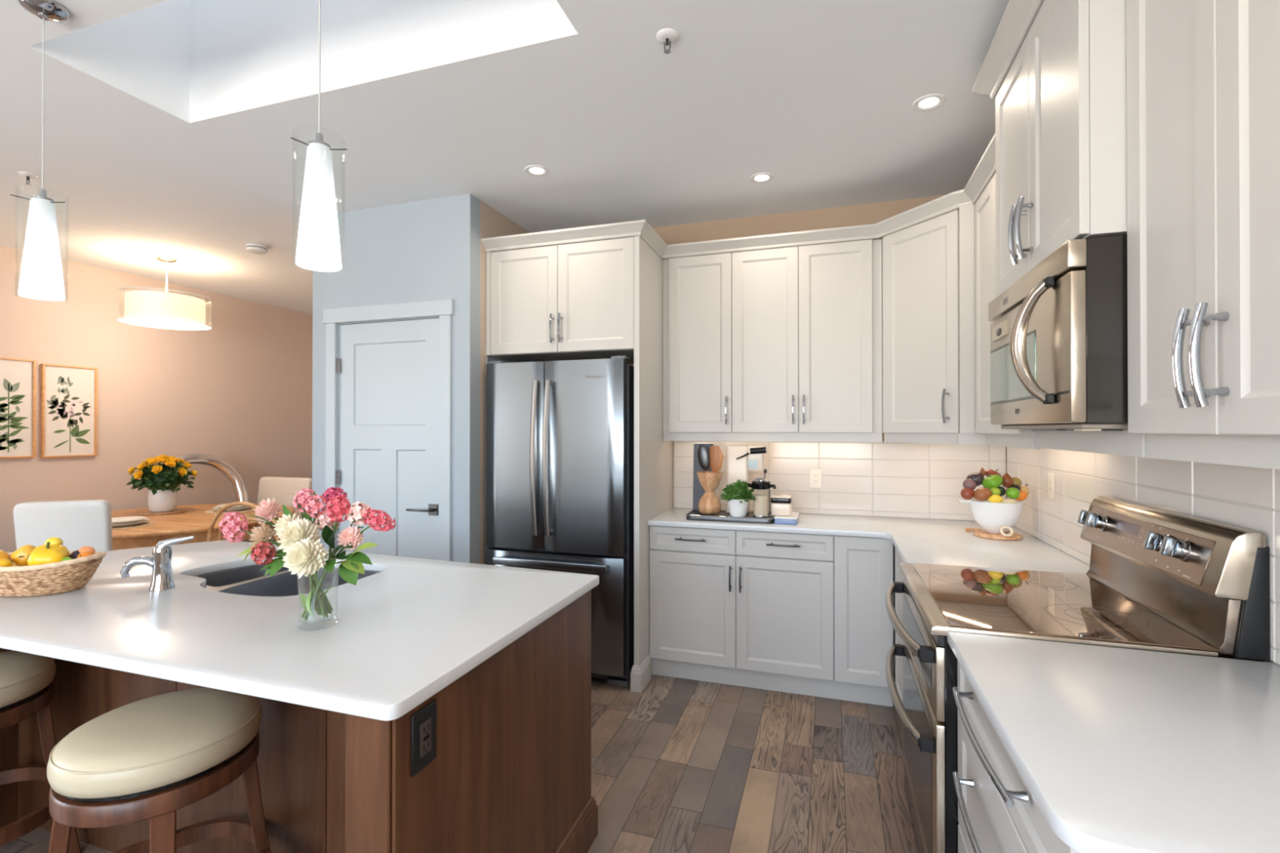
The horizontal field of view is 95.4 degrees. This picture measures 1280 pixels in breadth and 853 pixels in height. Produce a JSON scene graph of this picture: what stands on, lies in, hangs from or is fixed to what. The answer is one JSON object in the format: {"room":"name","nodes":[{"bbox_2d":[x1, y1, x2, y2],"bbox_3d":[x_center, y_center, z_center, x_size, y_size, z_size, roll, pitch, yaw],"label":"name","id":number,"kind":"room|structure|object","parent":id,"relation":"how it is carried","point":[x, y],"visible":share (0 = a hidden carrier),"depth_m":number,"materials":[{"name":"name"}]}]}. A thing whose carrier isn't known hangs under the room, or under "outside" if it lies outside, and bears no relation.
{"room":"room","nodes":[
{"label":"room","id":0,"kind":"room"},
{"bbox_2d":[0,245,312,552],"bbox_3d":[-5.150,0.054,3.205,0.100,2.800,8.100,0,0,18],"label":"wall","id":1,"kind":"structure","parent":0,"point":[237,391],"depth_m":5.34,"materials":[{"name":"beige paint"}]},
{"bbox_2d":[0,357,35,458],"bbox_3d":[-4.719,-0.136,4.316,0.028,0.748,0.367,0,0,18],"label":"framed print","id":2,"kind":"object","parent":1,"relation":"attached to","point":[17,376],"visible":1,"depth_m":4.39,"materials":[{"name":"beige paper"}]},
{"bbox_2d":[40,363,97,457],"bbox_3d":[-4.595,-0.121,4.697,0.028,0.734,0.356,0,0,18],"label":"framed print","id":3,"kind":"object","parent":1,"relation":"attached to","point":[68,393],"visible":1,"depth_m":4.69,"materials":[{"name":"beige paper"}]},
{"bbox_2d":[56,400,83,419],"bbox_3d":[-4.596,-0.133,4.699,0.001,0.152,0.179,0,0,18],"label":"print","id":4,"kind":"object","parent":3,"relation":"on","point":[65,410],"depth_m":4.70,"materials":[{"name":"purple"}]},
{"bbox_2d":[311,193,479,564],"bbox_3d":[-1.522,0.056,3.589,1.170,2.800,0.100,0,0,18],"label":"wall","id":5,"kind":"structure","parent":0,"point":[425,250],"depth_m":3.45,"materials":[{"name":"grey paint"}]},
{"bbox_2d":[335,318,439,559],"bbox_3d":[-1.541,0.404,3.542,0.779,2.088,0.102,0,0,18],"label":"door","id":6,"kind":"structure","parent":5,"relation":"in","point":[388,444],"depth_m":3.54,"materials":[{"name":"paint"}]},
{"bbox_2d":[323,298,453,561],"bbox_3d":[-1.524,0.358,3.575,0.953,2.195,0.124,0,0,18],"label":"trim","id":7,"kind":"structure","parent":5,"relation":"attached to","point":[444,308],"depth_m":3.44,"materials":[{"name":"paint"}]},
{"bbox_2d":[0,664,917,852],"bbox_3d":[-1.875,1.498,2.129,6.990,0.100,8.300,0,0,18],"label":"floor","id":8,"kind":"structure","parent":0,"point":[678,765],"depth_m":2.42,"materials":[{"name":"brown wood"}]},
{"bbox_2d":[0,650,81,852],"bbox_3d":[-2.092,1.095,1.787,0.512,0.703,0.512,0,0,-2],"label":"bar stool","id":9,"kind":"object","parent":8,"relation":"on","point":[26,683],"visible":0.81,"depth_m":1.83,"materials":[{"name":"brown wood"}]},
{"bbox_2d":[0,650,55,707],"bbox_3d":[-2.092,0.792,1.788,0.424,0.097,0.424,0,0,-2],"label":"seat cushion","id":10,"kind":"object","parent":9,"relation":"on","point":[25,678],"depth_m":1.82,"materials":[{"name":"beige leather"}]},
{"bbox_2d":[13,499,112,551],"bbox_3d":[-3.372,0.941,3.563,0.418,1.030,0.603,0,0,-20],"label":"dining chair","id":11,"kind":"object","parent":8,"relation":"on","point":[78,524],"visible":0.33,"depth_m":3.30,"materials":[{"name":"white fabric"}]},
{"bbox_2d":[46,688,271,852],"bbox_3d":[-1.232,1.093,1.506,0.512,0.703,0.512,0,0,6],"label":"bar stool","id":12,"kind":"object","parent":8,"relation":"on","point":[153,757],"visible":0.98,"depth_m":1.39,"materials":[{"name":"beige leather"}]},
{"bbox_2d":[46,688,261,798],"bbox_3d":[-1.232,0.790,1.508,0.424,0.097,0.424,0,0,6],"label":"seat cushion","id":13,"kind":"object","parent":12,"relation":"on","point":[153,747],"depth_m":1.40,"materials":[{"name":"beige leather"}]},
{"bbox_2d":[111,503,295,550],"bbox_3d":[-3.688,1.088,4.585,1.680,0.757,1.680,0,0,18],"label":"dining table","id":14,"kind":"object","parent":8,"relation":"on","point":[194,522],"visible":0.3,"depth_m":4.17,"materials":[{"name":"brown wood"}]},
{"bbox_2d":[111,520,155,529],"bbox_3d":[-3.695,0.704,4.147,0.384,0.004,0.384,0,0,18],"label":"placemat","id":15,"kind":"object","parent":14,"relation":"on","point":[148,522],"visible":0.41,"depth_m":4.11,"materials":[{"name":"beige fabric"}]},
{"bbox_2d":[111,518,150,527],"bbox_3d":[-3.695,0.689,4.147,0.322,0.026,0.322,0,0,18],"label":"dinner plate","id":16,"kind":"object","parent":15,"relation":"on","point":[145,519],"visible":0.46,"depth_m":4.09,"materials":[{"name":"beige ceramic"}]},
{"bbox_2d":[111,515,146,524],"bbox_3d":[-3.695,0.673,4.147,0.282,0.026,0.282,0,0,18],"label":"dinner plate","id":17,"kind":"object","parent":16,"relation":"on","point":[121,520],"visible":0.66,"depth_m":4.21,"materials":[{"name":"white ceramic"}]},
{"bbox_2d":[137,508,186,515],"bbox_3d":[-3.930,0.704,4.797,0.310,0.012,0.310,0,0,18],"label":"wooden coaster","id":18,"kind":"object","parent":14,"relation":"on","point":[176,510],"visible":0.84,"depth_m":4.73,"materials":[{"name":"brown wood"}]},
{"bbox_2d":[125,454,197,512],"bbox_3d":[-3.931,0.463,4.804,0.435,0.468,0.440,0,0,32],"label":"potted flowers","id":19,"kind":"object","parent":18,"relation":"on","point":[162,481],"visible":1,"depth_m":4.72,"materials":[{"name":"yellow plant"}]},
{"bbox_2d":[175,453,248,502],"bbox_3d":[-3.927,0.854,5.403,0.279,1.222,0.714,0,0,43],"label":"chair","id":20,"kind":"object","parent":8,"relation":"on","point":[241,492],"visible":0.37,"depth_m":5.48,"materials":[{"name":"silver metal"}]},
{"bbox_2d":[206,501,280,545],"bbox_3d":[-2.567,0.980,4.120,0.767,0.961,0.539,0,0,18],"label":"armchair","id":21,"kind":"object","parent":8,"relation":"on","point":[223,508],"visible":0.25,"depth_m":3.91,"materials":[{"name":"brown wood"}]},
{"bbox_2d":[241,476,311,544],"bbox_3d":[-3.487,0.978,5.363,0.638,0.975,0.603,0,0,18],"label":"dining chair","id":22,"kind":"object","parent":8,"relation":"on","point":[282,489],"visible":0.27,"depth_m":5.57,"materials":[{"name":"beige fabric"}]},
{"bbox_2d":[0,590,597,852],"bbox_3d":[-1.327,1.005,1.920,2.143,0.884,1.022,0,0,18],"label":"kitchen island","id":23,"kind":"object","parent":8,"relation":"on","point":[510,772],"visible":0.29,"depth_m":1.70,"materials":[{"name":"brown wood"}]},
{"bbox_2d":[0,540,599,720],"bbox_3d":[-1.322,0.547,1.964,2.167,0.030,1.119,0,0,18],"label":"island countertop","id":24,"kind":"structure","parent":23,"relation":"on","point":[391,640],"depth_m":1.54,"materials":[{"name":"white stone"}]},
{"bbox_2d":[0,551,106,596],"bbox_3d":[-1.952,0.474,1.895,0.369,0.115,0.248,0,0,3],"label":"fruit basket","id":25,"kind":"object","parent":24,"relation":"on","point":[67,575],"visible":0.91,"depth_m":1.82,"materials":[{"name":"wicker"}]},
{"bbox_2d":[10,544,35,566],"bbox_3d":[-2.005,0.423,1.905,0.069,0.074,0.068,0,0,18],"label":"pepper","id":26,"kind":"object","parent":25,"relation":"in","point":[19,557],"visible":0.69,"depth_m":1.88,"materials":[{"name":"food"}]},
{"bbox_2d":[26,542,69,565],"bbox_3d":[-1.881,0.412,1.854,0.091,0.097,0.094,0,0,-32],"label":"pepper","id":27,"kind":"object","parent":25,"relation":"in","point":[47,553],"visible":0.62,"depth_m":1.83,"materials":[{"name":"yellow food"}]},
{"bbox_2d":[120,535,194,591],"bbox_3d":[-1.581,0.448,1.910,0.197,0.168,0.068,0,0,-20],"label":"kitchen faucet","id":28,"kind":"object","parent":24,"relation":"on","point":[160,562],"visible":1,"depth_m":1.89,"materials":[{"name":"silver metal"}]},
{"bbox_2d":[195,563,380,596],"bbox_3d":[-1.332,0.671,2.121,0.770,0.216,0.519,0,0,18],"label":"sink","id":29,"kind":"object","parent":24,"relation":"in","point":[250,580],"visible":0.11,"depth_m":2.26,"materials":[{"name":"metal"}]},
{"bbox_3d":[-0.859,0.450,1.556,0.104,0.160,0.104,0,0,18],"label":"glass vase","id":30,"kind":"object","parent":24,"relation":"on","visible":0},
{"bbox_2d":[218,511,324,617],"bbox_3d":[-0.973,0.365,1.533,0.270,0.282,0.067,0,0,6],"label":"flower","id":31,"kind":"object","parent":30,"relation":"in","point":[234,524],"visible":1,"depth_m":1.53,"materials":[{"name":"pink plant"}]},
{"bbox_2d":[264,548,286,577],"bbox_3d":[-0.901,0.411,1.509,0.143,0.178,0.094,0,0,-13],"label":"sprig","id":32,"kind":"object","parent":30,"relation":"in","point":[277,564],"visible":0.48,"depth_m":1.49,"materials":[{"name":"green plant"}]},
{"bbox_2d":[235,524,330,613],"bbox_3d":[-0.957,0.382,1.571,0.235,0.244,0.070,0,0,-16],"label":"flower","id":33,"kind":"object","parent":30,"relation":"in","point":[259,533],"visible":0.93,"depth_m":1.55,"materials":[{"name":"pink plant"}]},
{"bbox_2d":[249,541,326,616],"bbox_3d":[-0.919,0.400,1.530,0.177,0.205,0.058,0,0,-23],"label":"flower","id":34,"kind":"object","parent":30,"relation":"in","point":[264,553],"visible":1,"depth_m":1.50,"materials":[{"name":"pink plant"}]},
{"bbox_2d":[253,497,328,612],"bbox_3d":[-0.945,0.346,1.564,0.212,0.304,0.071,0,0,18],"label":"flower","id":35,"kind":"object","parent":30,"relation":"in","point":[267,510],"visible":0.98,"depth_m":1.57,"materials":[{"name":"pink plant"}]},
{"bbox_2d":[260,517,332,613],"bbox_3d":[-0.882,0.373,1.509,0.164,0.273,0.104,0,0,-36],"label":"flower","id":36,"kind":"object","parent":30,"relation":"in","point":[295,531],"visible":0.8,"depth_m":1.50,"materials":[{"name":"beige plant"}]},
{"bbox_2d":[271,512,328,617],"bbox_3d":[-0.900,0.369,1.533,0.133,0.277,0.079,0,0,18],"label":"flower","id":37,"kind":"object","parent":30,"relation":"in","point":[282,522],"visible":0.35,"depth_m":1.53,"materials":[{"name":"beige plant"}]},
{"bbox_2d":[282,536,329,584],"bbox_3d":[-0.836,0.392,1.500,0.111,0.227,0.159,0,0,18],"label":"flower","id":38,"kind":"object","parent":30,"relation":"in","point":[305,557],"visible":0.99,"depth_m":1.46,"materials":[{"name":"beige plant"}]},
{"bbox_2d":[292,488,325,615],"bbox_3d":[-0.880,0.333,1.570,0.120,0.331,0.064,0,0,18],"label":"flower","id":39,"kind":"object","parent":30,"relation":"in","point":[303,496],"visible":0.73,"depth_m":1.56,"materials":[{"name":"pink plant"}]},
{"bbox_2d":[299,573,332,617],"bbox_3d":[-0.862,0.437,1.547,0.061,0.136,0.061,0,0,35],"label":"sprig","id":40,"kind":"object","parent":30,"relation":"in","point":[305,602],"visible":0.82,"depth_m":1.53,"materials":[{"name":"green plant"}]},
{"bbox_2d":[304,494,333,611],"bbox_3d":[-0.862,0.339,1.557,0.064,0.314,0.054,0,0,18],"label":"flower","id":41,"kind":"object","parent":30,"relation":"in","point":[315,506],"visible":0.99,"depth_m":1.55,"materials":[{"name":"pink plant"}]},
{"bbox_2d":[282,491,363,615],"bbox_3d":[-0.859,0.338,1.561,0.236,0.325,0.037,0,0,6],"label":"sprig","id":42,"kind":"object","parent":30,"relation":"in","point":[286,511],"visible":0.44,"depth_m":1.57,"materials":[{"name":"green plant"}]},
{"bbox_2d":[304,486,346,620],"bbox_3d":[-0.838,0.337,1.570,0.063,0.347,0.099,0,0,18],"label":"flower","id":43,"kind":"object","parent":30,"relation":"in","point":[332,491],"visible":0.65,"depth_m":1.57,"materials":[{"name":"pink plant"}]},
{"bbox_2d":[303,493,351,617],"bbox_3d":[-0.818,0.341,1.533,0.112,0.322,0.065,0,0,-33],"label":"flower","id":44,"kind":"object","parent":30,"relation":"in","point":[338,508],"visible":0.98,"depth_m":1.54,"materials":[{"name":"pink plant"}]},
{"bbox_2d":[314,510,341,578],"bbox_3d":[-0.847,0.367,1.567,0.076,0.285,0.068,0,0,18],"label":"flower","id":45,"kind":"object","parent":30,"relation":"in","point":[324,520],"visible":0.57,"depth_m":1.55,"materials":[{"name":"pink plant"}]},
{"bbox_2d":[313,524,352,608],"bbox_3d":[-0.814,0.378,1.537,0.073,0.245,0.124,0,0,-41],"label":"sprig","id":46,"kind":"object","parent":30,"relation":"in","point":[328,536],"visible":0.81,"depth_m":1.52,"materials":[{"name":"green plant"}]},
{"bbox_2d":[313,551,372,609],"bbox_3d":[-0.797,0.415,1.516,0.187,0.170,0.075,0,0,18],"label":"sprig","id":47,"kind":"object","parent":30,"relation":"in","point":[348,575],"visible":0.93,"depth_m":1.51,"materials":[{"name":"green plant"}]},
{"bbox_2d":[313,525,377,608],"bbox_3d":[-0.777,0.381,1.542,0.197,0.235,0.066,0,0,18],"label":"flower","id":48,"kind":"object","parent":30,"relation":"in","point":[352,535],"visible":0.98,"depth_m":1.53,"materials":[{"name":"pink plant"}]},
{"bbox_2d":[301,507,395,617],"bbox_3d":[-0.772,0.361,1.556,0.248,0.291,0.054,0,0,6],"label":"flower","id":49,"kind":"object","parent":30,"relation":"in","point":[379,520],"visible":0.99,"depth_m":1.54,"materials":[{"name":"pink plant"}]},
{"bbox_2d":[326,501,371,572],"bbox_3d":[-0.802,0.351,1.548,0.168,0.301,0.064,0,0,-18],"label":"flower","id":50,"kind":"object","parent":30,"relation":"in","point":[357,511],"visible":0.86,"depth_m":1.55,"materials":[{"name":"pink plant"}]},
{"bbox_2d":[410,699,436,777],"bbox_3d":[-0.446,0.643,1.206,0.009,0.124,0.076,0,0,18],"label":"electrical outlet","id":51,"kind":"object","parent":23,"relation":"attached to","point":[424,722],"visible":1,"depth_m":1.20,"materials":[{"name":"black plastic"}]},
{"bbox_2d":[420,717,431,758],"bbox_3d":[-0.443,0.643,1.206,0.003,0.068,0.034,0,0,18],"label":"receptacle","id":52,"kind":"object","parent":51,"relation":"attached to","point":[425,722],"depth_m":1.20,"materials":[{"name":"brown plastic"}]},
{"bbox_2d":[485,355,634,686],"bbox_3d":[-0.410,0.533,3.617,0.894,1.844,0.772,0,0,18],"label":"refrigerator","id":53,"kind":"object","parent":8,"relation":"on","point":[560,491],"visible":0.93,"depth_m":3.28,"materials":[{"name":"metal"}]},
{"bbox_2d":[630,235,672,692],"bbox_3d":[0.090,0.203,3.544,0.062,2.506,0.728,0,0,18],"label":"end panel","id":54,"kind":"object","parent":8,"relation":"on","point":[653,455],"visible":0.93,"depth_m":3.32,"materials":[{"name":"paint"}]},
{"bbox_2d":[649,525,737,685],"bbox_3d":[0.367,1.014,3.529,0.501,0.884,0.579,0,0,18],"label":"base cabinet","id":55,"kind":"object","parent":8,"relation":"on","point":[693,571],"visible":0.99,"depth_m":3.30,"materials":[{"name":"paint"}]},
{"bbox_2d":[736,529,834,698],"bbox_3d":[0.849,1.013,3.371,0.514,0.884,0.579,0,0,18],"label":"base cabinet","id":56,"kind":"object","parent":8,"relation":"on","point":[784,581],"visible":0.98,"depth_m":3.15,"materials":[{"name":"paint"}]},
{"bbox_2d":[833,535,893,706],"bbox_3d":[1.239,1.012,3.268,0.290,0.884,0.533,0,0,18],"label":"base cabinet","id":57,"kind":"object","parent":8,"relation":"on","point":[864,630],"visible":0.73,"depth_m":3.03,"materials":[{"name":"paint"}]},
{"bbox_2d":[894,546,903,702],"bbox_3d":[1.481,1.008,2.505,0.638,0.884,0.767,0,0,18],"label":"base cabinet","id":58,"kind":"object","parent":8,"relation":"on","point":[898,576],"visible":0.15,"depth_m":2.86,"materials":[{"name":"paint"}]},
{"bbox_2d":[648,507,1089,573],"bbox_3d":[0.943,0.552,2.963,1.946,0.030,1.304,0,0,18],"label":"countertop","id":59,"kind":"structure","parent":58,"relation":"on","point":[916,540],"depth_m":2.82,"materials":[{"name":"white stone"}]},
{"bbox_2d":[685,509,775,524],"bbox_3d":[0.536,0.524,3.404,0.503,0.032,0.258,0,0,18],"label":"serving tray","id":60,"kind":"object","parent":59,"relation":"on","point":[722,516],"visible":0.72,"depth_m":3.30,"materials":[{"name":"metal"}]},
{"bbox_2d":[693,444,713,510],"bbox_3d":[0.386,0.309,3.567,0.120,0.405,0.044,0,0,18],"label":"slate board","id":61,"kind":"object","parent":60,"relation":"on","point":[698,491],"visible":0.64,"depth_m":3.57,"materials":[{"name":"grey stone"}]},
{"bbox_2d":[697,471,722,514],"bbox_3d":[0.409,0.388,3.409,0.150,0.240,0.152,0,0,18],"label":"wooden vase","id":62,"kind":"object","parent":60,"relation":"on","point":[709,503],"visible":0.99,"depth_m":3.37,"materials":[{"name":"brown wood"}]},
{"bbox_2d":[697,444,710,472],"bbox_3d":[0.376,0.228,3.426,0.073,0.249,0.024,0,0,18],"label":"spoon","id":63,"kind":"object","parent":62,"relation":"in","point":[704,458],"visible":0.94,"depth_m":3.42,"materials":[{"name":"silver metal"}]},
{"bbox_2d":[697,471,722,493],"bbox_3d":[0.409,0.329,3.410,0.150,0.122,0.152,0,0,18],"label":"cup","id":64,"kind":"object","parent":62,"relation":"on","point":[709,481],"depth_m":3.37,"materials":[{"name":"brown wood"}]},
{"bbox_2d":[709,445,723,473],"bbox_3d":[0.447,0.233,3.414,0.083,0.240,0.012,0,0,18],"label":"wooden spatula","id":65,"kind":"object","parent":62,"relation":"in","point":[716,455],"visible":0.97,"depth_m":3.41,"materials":[{"name":"brown wood"}]},
{"bbox_2d":[719,479,755,516],"bbox_3d":[0.561,0.404,3.311,0.195,0.206,0.200,0,0,-22],"label":"potted herb","id":66,"kind":"object","parent":60,"relation":"on","point":[738,495],"visible":0.98,"depth_m":3.27,"materials":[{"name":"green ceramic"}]},
{"bbox_2d":[726,445,766,513],"bbox_3d":[0.629,0.310,3.431,0.236,0.395,0.134,0,0,18],"label":"coffee maker","id":67,"kind":"object","parent":60,"relation":"on","point":[740,460],"visible":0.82,"depth_m":3.41,"materials":[{"name":"white plastic"}]},
{"bbox_2d":[747,468,776,517],"bbox_3d":[0.678,0.373,3.276,0.132,0.268,0.132,0,0,-27],"label":"press","id":68,"kind":"object","parent":60,"relation":"on","point":[761,503],"visible":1,"depth_m":3.26,"materials":[{"name":"clear glass"}]},
{"bbox_2d":[773,511,799,524],"bbox_3d":[0.837,0.520,3.317,0.122,0.037,0.254,0,0,18],"label":"board","id":69,"kind":"object","parent":59,"relation":"on","point":[793,519],"visible":0.81,"depth_m":3.21,"materials":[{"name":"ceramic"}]},
{"bbox_2d":[770,494,791,515],"bbox_3d":[0.803,0.442,3.312,0.112,0.116,0.092,0,0,18],"label":"canister","id":70,"kind":"object","parent":69,"relation":"on","point":[780,504],"visible":1,"depth_m":3.27,"materials":[{"name":"beige ceramic"}]},
{"bbox_2d":[973,529,1022,540],"bbox_3d":[1.742,0.527,2.837,0.206,0.018,0.206,0,0,18],"label":"serving board","id":71,"kind":"object","parent":59,"relation":"on","point":[980,533],"visible":0.82,"depth_m":2.78,"materials":[{"name":"brown wood"}]},
{"bbox_2d":[958,497,1024,533],"bbox_3d":[1.734,0.439,2.857,0.236,0.158,0.253,0,0,-32],"label":"fruit bowl","id":72,"kind":"object","parent":71,"relation":"on","point":[991,517],"visible":0.88,"depth_m":2.77,"materials":[{"name":"white ceramic"}]},
{"bbox_2d":[982,473,1003,488],"bbox_3d":[1.714,0.267,2.835,0.075,0.077,0.077,0,0,-26],"label":"apple","id":73,"kind":"object","parent":72,"relation":"in","point":[991,481],"visible":0.92,"depth_m":2.81,"materials":[{"name":"green food"}]},
{"bbox_2d":[952,660,1079,852],"bbox_3d":[0.981,1.000,1.052,0.686,0.884,0.749,0,0,18],"label":"base cabinet","id":74,"kind":"object","parent":8,"relation":"on","point":[997,812],"visible":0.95,"depth_m":1.19,"materials":[{"name":"paint"}]},
{"bbox_2d":[947,631,1279,852],"bbox_3d":[0.987,0.542,1.027,0.661,0.030,0.801,0,0,18],"label":"countertop","id":75,"kind":"structure","parent":74,"relation":"on","point":[1119,750],"depth_m":0.98,"materials":[{"name":"white stone"}]},
{"bbox_2d":[885,495,1270,852],"bbox_3d":[1.175,0.844,1.792,0.764,1.204,0.766,0,0,18],"label":"electric range","id":76,"kind":"object","parent":8,"relation":"on","point":[1157,579],"visible":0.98,"depth_m":1.57,"materials":[{"name":"metal"}]},
{"bbox_2d":[898,562,1224,657],"bbox_3d":[1.172,0.532,1.795,0.613,0.029,0.765,0,0,18],"label":"cooktop","id":77,"kind":"object","parent":76,"relation":"in","point":[1089,608],"depth_m":1.64,"materials":[{"name":"black glass"}]},
{"bbox_2d":[0,0,1008,315],"bbox_3d":[-1.875,-1.412,2.144,6.990,0.120,8.300,0,0,18],"label":"ceiling","id":78,"kind":"structure","parent":0,"point":[817,96],"depth_m":2.67,"materials":[{"name":"paint"}]},
{"bbox_2d":[9,0,70,301],"bbox_3d":[-1.914,-0.882,1.865,0.131,0.943,0.133,0,0,18],"label":"pendant lamp","id":79,"kind":"object","parent":78,"relation":"hanging from","point":[41,277],"visible":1,"depth_m":1.85,"materials":[{"name":"white glass"}]},
{"bbox_2d":[116,256,212,330],"bbox_3d":[-3.773,-1.077,4.645,0.588,0.524,0.588,0,0,18],"label":"drum pendant","id":80,"kind":"object","parent":78,"relation":"hanging from","point":[166,308],"visible":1,"depth_m":4.49,"materials":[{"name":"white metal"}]},
{"bbox_2d":[27,0,578,123],"bbox_3d":[-1.193,-1.752,2.042,1.950,0.800,0.615,0,0,18],"label":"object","id":81,"kind":"structure","parent":78,"relation":"attached to","point":[193,61],"depth_m":2.36,"materials":[{"name":"paint"}]},
{"bbox_2d":[290,0,346,271],"bbox_3d":[-0.832,-0.884,1.512,0.131,0.943,0.133,0,0,18],"label":"pendant lamp","id":82,"kind":"object","parent":78,"relation":"hanging from","point":[318,248],"visible":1,"depth_m":1.49,"materials":[{"name":"white glass"}]},
{"bbox_2d":[524,164,549,176],"bbox_3d":[-0.543,-1.344,3.066,0.128,0.006,0.128,0,0,18],"label":"recessed light","id":83,"kind":"object","parent":78,"relation":"in","point":[532,170],"visible":1,"depth_m":3.06,"materials":[{"name":"white plastic"}]},
{"bbox_2d":[656,28,678,53],"bbox_3d":[0.095,-1.325,2.019,0.076,0.055,0.076,0,0,18],"label":"sprinkler head","id":84,"kind":"object","parent":78,"relation":"attached to","point":[666,37],"visible":1,"depth_m":2.01},
{"bbox_2d":[749,172,773,183],"bbox_3d":[0.659,-1.343,3.154,0.128,0.006,0.128,0,0,18],"label":"recessed light","id":85,"kind":"object","parent":78,"relation":"in","point":[763,177],"visible":1,"depth_m":3.15,"materials":[{"name":"white plastic"}]},
{"bbox_2d":[911,93,946,111],"bbox_3d":[1.204,-1.347,2.429,0.128,0.006,0.128,0,0,18],"label":"recessed light","id":86,"kind":"object","parent":78,"relation":"in","point":[932,101],"visible":1,"depth_m":2.43,"materials":[{"name":"white plastic"}]},
{"bbox_2d":[479,200,529,564],"bbox_3d":[-0.877,0.057,3.839,0.100,2.800,0.775,0,0,18],"label":"wall","id":87,"kind":"structure","parent":0,"point":[493,224],"depth_m":3.50,"materials":[{"name":"beige paint"}]},
{"bbox_2d":[728,498,749,516],"bbox_3d":[0.559,0.458,3.313,0.120,0.098,0.120,0,0,18],"label":"pot","id":88,"kind":"object","parent":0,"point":[736,508],"depth_m":3.27,"materials":[{"name":"white ceramic"}]},
{"bbox_2d":[626,191,1007,671],"bbox_3d":[0.696,0.057,3.786,2.925,2.800,0.100,0,0,18],"label":"wall","id":89,"kind":"structure","parent":0,"point":[871,213],"depth_m":3.65,"materials":[{"name":"beige paint"}]},
{"bbox_2d":[480,219,666,364],"bbox_3d":[-0.341,-0.772,3.672,1.025,0.689,0.762,0,0,18],"label":"upper cabinet","id":90,"kind":"object","parent":89,"relation":"attached to","point":[566,294],"visible":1,"depth_m":3.36,"materials":[{"name":"paint"}]},
{"bbox_2d":[662,238,732,441],"bbox_3d":[0.378,-0.512,3.673,0.435,1.205,0.313,0,0,18],"label":"upper cabinet","id":91,"kind":"object","parent":89,"relation":"attached to","point":[697,290],"visible":1,"depth_m":3.57,"materials":[{"name":"paint"}]},
{"bbox_2d":[730,223,882,442],"bbox_3d":[0.983,-0.513,3.476,0.839,1.205,0.313,0,0,18],"label":"upper cabinet","id":92,"kind":"object","parent":89,"relation":"attached to","point":[806,320],"visible":1,"depth_m":3.37,"materials":[{"name":"paint"}]},
{"bbox_2d":[673,440,1005,520],"bbox_3d":[1.143,0.314,3.582,1.931,0.452,0.007,0,0,18],"label":"tile backsplash","id":93,"kind":"structure","parent":89,"relation":"attached to","point":[870,479],"depth_m":3.51,"materials":[{"name":"tile"}]},
{"bbox_2d":[809,469,822,488],"bbox_3d":[1.083,0.321,3.593,0.072,0.116,0.006,0,0,18],"label":"wall outlet","id":94,"kind":"object","parent":93,"relation":"attached to","point":[815,475],"visible":1,"depth_m":3.59,"materials":[{"name":"plastic"}]},
{"bbox_2d":[875,189,986,444],"bbox_3d":[1.615,-0.515,3.070,0.726,1.205,0.690,0,0,18],"label":"upper cabinet","id":95,"kind":"object","parent":89,"relation":"attached to","point":[928,342],"visible":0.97,"depth_m":2.96,"materials":[{"name":"paint"}]},
{"bbox_2d":[972,0,1127,297],"bbox_3d":[1.332,-0.875,1.728,0.430,0.827,0.884,0,0,18],"label":"upper cabinet","id":96,"kind":"object","parent":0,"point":[1055,71],"visible":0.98,"depth_m":1.57,"materials":[{"name":"paint"}]},
{"bbox_3d":[1.131,0.038,0.243,0.100,2.800,6.365,0,0,18],"label":"wall","id":97,"kind":"structure","parent":0,"visible":0},
{"bbox_2d":[964,133,1039,448],"bbox_3d":[1.597,-0.519,2.401,0.345,1.205,0.678,0,0,18],"label":"upper cabinet","id":98,"kind":"object","parent":97,"relation":"attached to","point":[985,206],"visible":0.23,"depth_m":2.58,"materials":[{"name":"paint"}]},
{"bbox_2d":[988,234,1146,457],"bbox_3d":[1.309,-0.191,1.732,0.460,0.530,0.756,0,0,18],"label":"microwave","id":99,"kind":"object","parent":98,"relation":"attached to","point":[1059,332],"depth_m":1.47,"materials":[{"name":"metal"}]},
{"bbox_2d":[1006,446,1279,665],"bbox_3d":[1.621,0.289,1.918,0.007,0.484,2.855,0,0,18],"label":"tile backsplash","id":100,"kind":"structure","parent":97,"relation":"attached to","point":[1248,498],"depth_m":1.84,"materials":[{"name":"tile"}]},
{"bbox_2d":[1126,0,1279,469],"bbox_3d":[1.152,-0.611,1.027,0.339,1.364,0.675,0,0,18],"label":"upper cabinet","id":101,"kind":"object","parent":97,"relation":"attached to","point":[1203,76],"visible":1,"depth_m":1.09,"materials":[{"name":"paint"}]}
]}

